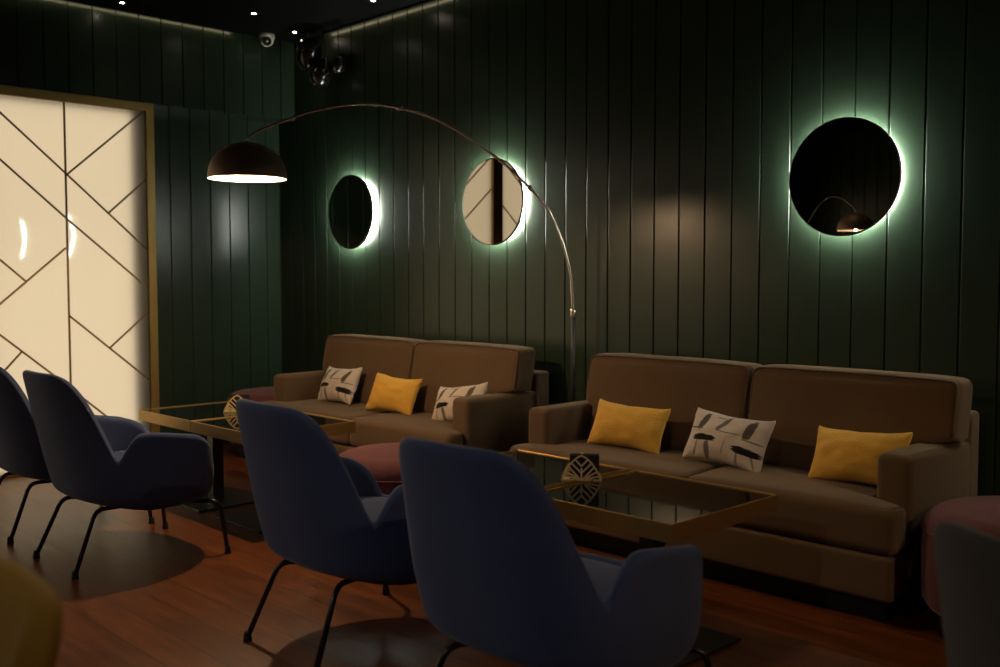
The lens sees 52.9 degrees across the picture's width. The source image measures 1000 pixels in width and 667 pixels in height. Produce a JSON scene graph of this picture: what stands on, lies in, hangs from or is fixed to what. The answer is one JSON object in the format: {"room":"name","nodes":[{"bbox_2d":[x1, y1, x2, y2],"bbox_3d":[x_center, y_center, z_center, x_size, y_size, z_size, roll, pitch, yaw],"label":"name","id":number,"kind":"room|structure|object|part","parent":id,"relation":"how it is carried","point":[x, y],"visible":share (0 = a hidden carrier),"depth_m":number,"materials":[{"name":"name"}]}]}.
{"room":"lounge bar","nodes":[
{"label":"lounge bar","id":0,"kind":"room"},
{"bbox_2d":[0,0,294,443],"bbox_3d":[-4.611,-0.583,5.542,7.950,3.235,0.270,-3,5,-44],"label":"wall","id":1,"kind":"structure","parent":0,"point":[209,89],"depth_m":7.79,"materials":[{"name":"green paint"}]},
{"bbox_2d":[0,85,159,478],"bbox_3d":[-3.003,-0.353,7.019,1.217,2.610,0.115,-3,5,-44],"label":"door","id":2,"kind":"structure","parent":1,"relation":"in","point":[78,255],"depth_m":7.03,"materials":[{"name":"beige glass"}]},
{"bbox_2d":[64,0,235,32],"bbox_3d":[-3.105,-2.258,6.661,3.000,0.016,0.008,-3,5,-44],"label":"trim","id":3,"kind":"structure","parent":1,"relation":"attached to","point":[75,1],"depth_m":7.23,"materials":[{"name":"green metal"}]},
{"bbox_2d":[78,0,434,42],"bbox_3d":[-1.160,-2.046,1.905,8.150,0.100,10.710,-3,5,-44],"label":"ceiling","id":4,"kind":"structure","parent":0,"point":[278,18],"depth_m":7.18,"materials":[{"name":"black paint"}]},
{"bbox_2d":[116,1,127,3],"bbox_3d":[-2.600,-2.276,6.906,0.076,0.008,0.076,-3,5,-44],"label":"recessed light","id":5,"kind":"object","parent":4,"relation":"in","point":[118,2],"visible":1,"depth_m":6.90,"materials":[{"name":"black metal"}]},
{"bbox_2d":[259,33,274,46],"bbox_3d":[-1.818,-2.285,7.834,0.124,0.096,0.128,-3,5,-44],"label":"security camera","id":6,"kind":"object","parent":4,"relation":"attached to","point":[266,39],"visible":1,"depth_m":7.79,"materials":[{"name":"beige plastic"}]},
{"bbox_2d":[296,29,321,72],"bbox_3d":[-1.458,-2.162,7.674,0.195,0.323,0.199,-3,5,-44],"label":"glass globe pendant","id":7,"kind":"object","parent":4,"relation":"hanging from","point":[309,50],"visible":0.94,"depth_m":7.61,"materials":[{"name":"clear glass"}]},
{"bbox_2d":[309,27,331,86],"bbox_3d":[-1.359,-2.095,7.599,0.174,0.449,0.172,-3,5,-44],"label":"glass globe pendant","id":8,"kind":"object","parent":4,"relation":"hanging from","point":[320,73],"visible":0.98,"depth_m":7.55,"materials":[{"name":"clear glass"}]},
{"bbox_2d":[331,27,345,73],"bbox_3d":[-1.210,-2.132,7.516,0.107,0.365,0.104,-3,5,-44],"label":"glass globe pendant","id":9,"kind":"object","parent":4,"relation":"hanging from","point":[338,65],"visible":1,"depth_m":7.49,"materials":[{"name":"clear glass"}]},
{"bbox_2d":[0,443,946,666],"bbox_3d":[-1.160,1.283,2.094,8.150,0.100,10.710,-3,5,-44],"label":"floor","id":10,"kind":"structure","parent":0,"point":[144,594],"depth_m":4.09,"materials":[{"name":"brown wood"}]},
{"bbox_2d":[0,557,62,666],"bbox_3d":[-0.986,0.822,1.244,0.811,0.917,0.834,-3,5,-44],"label":"lounge chair","id":11,"kind":"object","parent":10,"relation":"on","point":[31,609],"visible":1,"depth_m":1.36,"materials":[{"name":"yellow fabric"}]},
{"bbox_2d":[0,367,154,543],"bbox_3d":[-2.415,0.583,5.449,0.811,0.917,0.834,-3,5,-44],"label":"lounge chair","id":12,"kind":"object","parent":10,"relation":"on","point":[21,454],"visible":0.24,"depth_m":5.07,"materials":[{"name":"blue fabric"}]},
{"bbox_3d":[-2.647,0.891,5.481,0.367,0.283,0.027,-1,4,-22],"label":"leg","id":13,"kind":"part","parent":12,"relation":"part of","materials":[{"name":"black metal"}]},
{"bbox_3d":[-2.407,0.905,5.235,0.027,0.283,0.367,1,4,24],"label":"leg","id":14,"kind":"part","parent":12,"relation":"part of","materials":[{"name":"black metal"}]},
{"bbox_2d":[22,370,230,579],"bbox_3d":[-1.836,0.617,4.855,0.811,0.917,0.834,-3,5,-44],"label":"lounge chair","id":15,"kind":"object","parent":10,"relation":"on","point":[112,463],"visible":1,"depth_m":4.55,"materials":[{"name":"blue fabric"}]},
{"bbox_3d":[-2.068,0.925,4.887,0.367,0.283,0.027,-1,4,-22],"label":"leg","id":16,"kind":"part","parent":15,"relation":"part of","materials":[{"name":"black metal"}]},
{"bbox_3d":[-1.828,0.939,4.641,0.027,0.283,0.367,1,4,24],"label":"leg","id":17,"kind":"part","parent":15,"relation":"part of","materials":[{"name":"black metal"}]},
{"bbox_2d":[113,450,125,459],"bbox_3d":[-1.791,0.641,4.901,0.527,0.071,0.660,-3,5,-44],"label":"seat cushion","id":18,"kind":"object","parent":15,"relation":"on","point":[119,454],"depth_m":5.02,"materials":[{"name":"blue fabric"}]},
{"bbox_3d":[-1.804,0.913,5.257,0.031,0.261,0.261,0,3,2],"label":"leg","id":19,"kind":"part","parent":15,"relation":"part of","materials":[{"name":"black metal"}]},
{"bbox_3d":[-1.450,0.933,4.894,0.261,0.261,0.031,0,3,0],"label":"leg","id":20,"kind":"part","parent":15,"relation":"part of","materials":[{"name":"black metal"}]},
{"bbox_2d":[139,401,254,512],"bbox_3d":[-1.716,0.733,6.054,0.650,0.550,0.650,-3,5,-44],"label":"coffee table","id":21,"kind":"object","parent":10,"relation":"on","point":[177,417],"visible":0.5,"depth_m":6.01,"materials":[{"name":"gold metal"}]},
{"bbox_3d":[-1.716,0.468,6.039,0.637,0.009,0.637,-3,5,-44],"label":"glass","id":22,"kind":"part","parent":21,"relation":"part of","materials":[{"name":"black"}]},
{"bbox_3d":[-1.716,1.002,6.070,0.470,0.012,0.470,-3,5,-44],"label":"plate","id":23,"kind":"part","parent":21,"relation":"part of","materials":[{"name":"black metal"}]},
{"bbox_2d":[223,395,242,411],"bbox_3d":[-1.565,0.415,5.988,0.162,0.104,0.056,0,3,-6],"label":"napkin holder","id":24,"kind":"object","parent":21,"relation":"on","point":[227,409],"visible":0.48,"depth_m":5.96,"materials":[{"name":"gold metal"}]},
{"bbox_2d":[229,394,249,409],"bbox_3d":[-1.553,0.412,5.989,0.115,0.096,0.041,0,3,-6],"label":"napkin stack","id":25,"kind":"object","parent":24,"relation":"in","point":[244,396],"visible":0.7,"depth_m":5.97,"materials":[{"name":"black paper"}]},
{"bbox_2d":[228,387,273,457],"bbox_3d":[-1.718,0.665,7.697,0.736,0.500,0.736,0,3,6],"label":"pouf","id":26,"kind":"object","parent":10,"relation":"on","point":[260,394],"visible":0.18,"depth_m":7.48,"materials":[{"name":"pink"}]},
{"bbox_2d":[191,412,355,533],"bbox_3d":[-1.259,0.760,5.586,0.650,0.550,0.650,-3,5,-44],"label":"coffee table","id":27,"kind":"object","parent":10,"relation":"on","point":[225,428],"visible":0.34,"depth_m":5.50,"materials":[{"name":"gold metal"}]},
{"bbox_3d":[-1.259,1.028,5.601,0.470,0.012,0.470,-3,5,-44],"label":"plate","id":28,"kind":"part","parent":27,"relation":"part of","materials":[{"name":"black metal"}]},
{"bbox_3d":[-1.259,0.494,5.571,0.637,0.009,0.637,-3,5,-44],"label":"glass","id":29,"kind":"part","parent":27,"relation":"part of","materials":[{"name":"black"}]},
{"bbox_2d":[236,399,416,666],"bbox_3d":[-0.544,0.680,3.744,0.811,0.917,0.834,-3,4,-42],"label":"lounge chair","id":30,"kind":"object","parent":10,"relation":"on","point":[319,509],"visible":0.68,"depth_m":3.40,"materials":[{"name":"blue fabric"}]},
{"bbox_3d":[-0.775,0.988,3.783,0.367,0.283,0.027,-1,3,-20],"label":"leg","id":31,"kind":"part","parent":30,"relation":"part of","materials":[{"name":"black metal"}]},
{"bbox_3d":[-0.545,1.002,3.529,0.027,0.283,0.367,2,4,26],"label":"leg","id":32,"kind":"part","parent":30,"relation":"part of","materials":[{"name":"black metal"}]},
{"bbox_2d":[360,496,386,520],"bbox_3d":[-0.497,0.705,3.788,0.527,0.071,0.660,-3,4,-42],"label":"seat cushion","id":33,"kind":"object","parent":30,"relation":"on","point":[373,505],"depth_m":3.90,"materials":[{"name":"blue fabric"}]},
{"bbox_2d":[339,442,401,494],"bbox_3d":[-0.482,0.817,5.026,0.736,0.500,0.736,-3,5,-44],"label":"pouf","id":34,"kind":"object","parent":10,"relation":"on","point":[381,459],"visible":0.21,"depth_m":4.75,"materials":[{"name":"pink fabric"}]},
{"bbox_2d":[207,103,575,401],"bbox_3d":[-0.450,-0.104,5.540,2.220,2.279,0.398,-1,3,-21],"label":"arc floor lamp","id":35,"kind":"object","parent":10,"relation":"on","point":[251,162],"visible":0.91,"depth_m":5.17,"materials":[{"name":"brown metal"}]},
{"bbox_3d":[-1.302,-0.890,5.171,0.398,0.188,0.398,-1,3,-21],"label":"lamp shade","id":36,"kind":"part","parent":35,"relation":"part of","materials":[{"name":"brown metal"}]},
{"bbox_3d":[-0.434,-0.674,5.514,1.863,1.137,0.018,-1,3,-21],"label":"arm","id":37,"kind":"part","parent":35,"relation":"part of","materials":[{"name":"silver metal"}]},
{"bbox_2d":[262,334,548,453],"bbox_3d":[-0.708,0.509,6.647,0.837,0.931,2.114,-3,5,-44],"label":"sofa","id":38,"kind":"object","parent":10,"relation":"on","point":[497,420],"visible":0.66,"depth_m":6.25,"materials":[{"name":"brown fabric"}]},
{"bbox_3d":[-1.361,0.533,7.380,0.621,0.510,0.156,-3,5,-44],"label":"arm","id":39,"kind":"part","parent":38,"relation":"part of","materials":[{"name":"brown fabric"}]},
{"bbox_2d":[262,399,392,444],"bbox_3d":[-1.148,0.588,6.913,0.570,0.211,1.121,-3,5,-44],"label":"seat cushion","id":40,"kind":"object","parent":38,"relation":"on","point":[357,408],"depth_m":6.67,"materials":[{"name":"brown fabric"}]},
{"bbox_2d":[317,366,361,404],"bbox_3d":[-1.119,0.356,6.992,0.174,0.268,0.436,-3,4,-41],"label":"throw pillow","id":41,"kind":"object","parent":38,"relation":"on","point":[341,385],"visible":0.99,"depth_m":6.88,"materials":[{"name":"fabric"}]},
{"bbox_2d":[323,334,426,403],"bbox_3d":[-0.899,0.261,7.069,0.262,0.483,1.028,-3,5,-44],"label":"cushion","id":42,"kind":"object","parent":38,"relation":"on","point":[390,356],"depth_m":6.94,"materials":[{"name":"brown fabric"}]},
{"bbox_2d":[366,373,421,414],"bbox_3d":[-0.688,0.395,6.492,0.381,0.261,0.174,3,4,38],"label":"throw pillow","id":43,"kind":"object","parent":38,"relation":"on","point":[388,393],"visible":0.99,"depth_m":6.42,"materials":[{"name":"yellow fabric"}]},
{"bbox_2d":[350,411,462,446],"bbox_3d":[-0.420,0.630,6.166,0.570,0.212,0.961,-3,5,-44],"label":"seat cushion","id":44,"kind":"object","parent":38,"relation":"on","point":[383,427],"depth_m":6.05,"materials":[{"name":"brown fabric"}]},
{"bbox_2d":[432,382,487,421],"bbox_3d":[-0.249,0.429,6.069,0.168,0.299,0.471,-3,4,-43],"label":"throw pillow","id":45,"kind":"object","parent":38,"relation":"on","point":[443,410],"visible":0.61,"depth_m":6.04,"materials":[{"name":"fabric"}]},
{"bbox_2d":[411,340,535,413],"bbox_3d":[-0.196,0.302,6.349,0.262,0.484,0.990,-3,5,-44],"label":"cushion","id":46,"kind":"object","parent":38,"relation":"on","point":[508,370],"depth_m":6.19,"materials":[{"name":"brown fabric"}]},
{"bbox_3d":[-0.012,0.611,5.995,0.622,0.509,0.156,-3,5,-44],"label":"arm","id":47,"kind":"part","parent":38,"relation":"part of","materials":[{"name":"brown fabric"}]},
{"bbox_3d":[-0.458,0.524,6.909,0.115,0.670,2.085,-3,5,-44],"label":"frame","id":48,"kind":"part","parent":38,"relation":"part of","materials":[{"name":"brown fabric"}]},
{"bbox_2d":[399,437,711,666],"bbox_3d":[0.131,0.728,2.907,0.811,0.917,0.834,-3,5,-44],"label":"lounge chair","id":49,"kind":"object","parent":10,"relation":"on","point":[500,572],"visible":1,"depth_m":2.58,"materials":[{"name":"blue fabric"}]},
{"bbox_3d":[-0.101,1.036,2.939,0.367,0.283,0.027,-1,4,-22],"label":"leg","id":50,"kind":"part","parent":49,"relation":"part of","materials":[{"name":"black metal"}]},
{"bbox_2d":[581,557,619,600],"bbox_3d":[0.176,0.752,2.953,0.527,0.071,0.660,-3,5,-44],"label":"seat cushion","id":51,"kind":"object","parent":49,"relation":"on","point":[602,575],"depth_m":2.99,"materials":[{"name":"blue fabric"}]},
{"bbox_3d":[0.517,1.044,2.946,0.261,0.261,0.031,0,3,0],"label":"leg","id":52,"kind":"part","parent":49,"relation":"part of","materials":[{"name":"black metal"}]},
{"bbox_2d":[501,449,628,489],"bbox_3d":[0.079,0.838,4.211,0.650,0.550,0.650,-3,5,-44],"label":"coffee table","id":53,"kind":"object","parent":10,"relation":"on","point":[548,469],"visible":0.12,"depth_m":4.24,"materials":[{"name":"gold metal"}]},
{"bbox_2d":[561,455,601,480],"bbox_3d":[0.324,0.529,3.985,0.162,0.104,0.056,0,3,6],"label":"napkin holder","id":54,"kind":"object","parent":53,"relation":"on","point":[586,477],"visible":0.7,"depth_m":3.96,"materials":[{"name":"gold metal"}]},
{"bbox_3d":[0.327,0.527,4.011,0.162,0.104,0.003,0,3,6],"label":"plate","id":55,"kind":"part","parent":54,"relation":"part of","materials":[{"name":"gold metal"}]},
{"bbox_2d":[570,453,598,478],"bbox_3d":[0.335,0.526,3.983,0.115,0.096,0.041,0,3,6],"label":"napkin stack","id":56,"kind":"object","parent":54,"relation":"in","point":[594,458],"visible":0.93,"depth_m":3.96,"materials":[{"name":"black paper"}]},
{"bbox_2d":[547,470,777,666],"bbox_3d":[0.562,0.866,3.715,0.650,0.550,0.650,-3,5,-44],"label":"coffee table","id":57,"kind":"object","parent":10,"relation":"on","point":[659,509],"visible":0.59,"depth_m":3.59,"materials":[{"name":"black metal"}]},
{"bbox_3d":[0.562,0.601,3.700,0.637,0.009,0.637,-3,5,-44],"label":"glass","id":58,"kind":"part","parent":57,"relation":"part of","materials":[{"name":"black glass"}]},
{"bbox_3d":[0.562,1.134,3.731,0.470,0.012,0.470,-3,5,-44],"label":"plate","id":59,"kind":"part","parent":57,"relation":"part of","materials":[{"name":"black metal"}]},
{"bbox_2d":[510,353,978,620],"bbox_3d":[1.069,0.612,4.822,0.837,0.931,2.114,-3,5,-44],"label":"sofa","id":60,"kind":"object","parent":10,"relation":"on","point":[852,547],"visible":0.59,"depth_m":4.32,"materials":[{"name":"brown fabric"}]},
{"bbox_3d":[0.416,0.636,5.555,0.621,0.510,0.156,-3,5,-44],"label":"arm","id":61,"kind":"part","parent":60,"relation":"part of","materials":[{"name":"brown fabric"}]},
{"bbox_2d":[510,439,728,478],"bbox_3d":[0.630,0.691,5.088,0.570,0.211,1.121,-3,5,-44],"label":"seat cushion","id":62,"kind":"object","parent":60,"relation":"on","point":[669,461],"depth_m":4.92,"materials":[{"name":"brown fabric"}]},
{"bbox_2d":[587,398,670,453],"bbox_3d":[0.655,0.473,5.129,0.452,0.242,0.168,3,4,42],"label":"throw pillow","id":63,"kind":"object","parent":60,"relation":"on","point":[641,428],"visible":1,"depth_m":5.05,"materials":[{"name":"yellow fabric"}]},
{"bbox_2d":[586,353,761,450],"bbox_3d":[0.879,0.364,5.243,0.262,0.483,1.028,-3,5,-44],"label":"cushion","id":64,"kind":"object","parent":60,"relation":"on","point":[682,385],"depth_m":5.11,"materials":[{"name":"brown fabric"}]},
{"bbox_2d":[682,407,775,471],"bbox_3d":[1.060,0.496,4.671,0.175,0.258,0.447,-2,4,-37],"label":"throw pillow","id":65,"kind":"object","parent":60,"relation":"on","point":[740,443],"visible":0.99,"depth_m":4.59,"materials":[{"name":"fabric"}]},
{"bbox_2d":[688,464,905,555],"bbox_3d":[1.358,0.734,4.340,0.570,0.212,0.961,-3,5,-44],"label":"seat cushion","id":66,"kind":"object","parent":60,"relation":"on","point":[829,517],"depth_m":4.06,"materials":[{"name":"brown fabric"}]},
{"bbox_2d":[808,426,912,484],"bbox_3d":[1.520,0.524,4.255,0.172,0.252,0.450,-2,4,-36],"label":"throw pillow","id":67,"kind":"object","parent":60,"relation":"on","point":[840,455],"visible":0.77,"depth_m":4.21,"materials":[{"name":"yellow fabric"}]},
{"bbox_2d":[748,364,972,470],"bbox_3d":[1.581,0.406,4.524,0.262,0.484,0.990,-3,5,-44],"label":"cushion","id":68,"kind":"object","parent":60,"relation":"on","point":[936,408],"depth_m":4.43,"materials":[{"name":"brown fabric"}]},
{"bbox_3d":[1.766,0.715,4.170,0.622,0.509,0.156,-3,5,-44],"label":"arm","id":69,"kind":"part","parent":60,"relation":"part of","materials":[{"name":"brown fabric"}]},
{"bbox_3d":[1.320,0.628,5.083,0.115,0.670,2.085,-3,5,-44],"label":"frame","id":70,"kind":"part","parent":60,"relation":"part of","materials":[{"name":"brown fabric"}]},
{"bbox_2d":[921,496,999,638],"bbox_3d":[1.961,0.890,3.735,0.736,0.500,0.736,2,4,27],"label":"pouf","id":71,"kind":"object","parent":10,"relation":"on","point":[981,513],"visible":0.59,"depth_m":3.73,"materials":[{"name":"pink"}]},
{"bbox_2d":[934,521,999,666],"bbox_3d":[1.203,0.793,1.748,0.811,0.917,0.834,-1,3,-14],"label":"lounge chair","id":72,"kind":"object","parent":10,"relation":"on","point":[967,559],"visible":1,"depth_m":1.74,"materials":[{"name":"grey fabric"}]},
{"bbox_2d":[279,0,999,495],"bbox_3d":[1.756,-0.535,4.705,0.009,3.235,10.330,-3,5,-44],"label":"wall","id":73,"kind":"structure","parent":0,"point":[660,139],"depth_m":5.58,"materials":[{"name":"green paint"}]},
{"bbox_2d":[328,175,374,248],"bbox_3d":[-1.115,-0.917,7.594,0.056,0.560,0.560,-3,5,-44],"label":"round mirror","id":74,"kind":"object","parent":73,"relation":"attached to","point":[351,209],"visible":1,"depth_m":7.56,"materials":[{"name":"silver metal"}]},
{"bbox_2d":[322,0,433,33],"bbox_3d":[0.022,-2.239,6.321,0.008,0.016,4.000,-3,5,-44],"label":"trim","id":75,"kind":"structure","parent":73,"relation":"attached to","point":[424,1],"depth_m":7.23,"materials":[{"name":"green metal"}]},
{"bbox_2d":[462,158,524,245],"bbox_3d":[-0.035,-0.849,6.484,0.056,0.560,0.560,-3,5,-44],"label":"round mirror","id":76,"kind":"object","parent":73,"relation":"attached to","point":[493,201],"visible":0.91,"depth_m":6.46,"materials":[{"name":"white mirror"}]},
{"bbox_2d":[789,117,901,235],"bbox_3d":[1.639,-0.741,4.767,0.056,0.560,0.560,-3,5,-44],"label":"round mirror","id":77,"kind":"object","parent":73,"relation":"attached to","point":[845,176],"visible":1,"depth_m":4.74,"materials":[{"name":"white mirror"}]}
]}

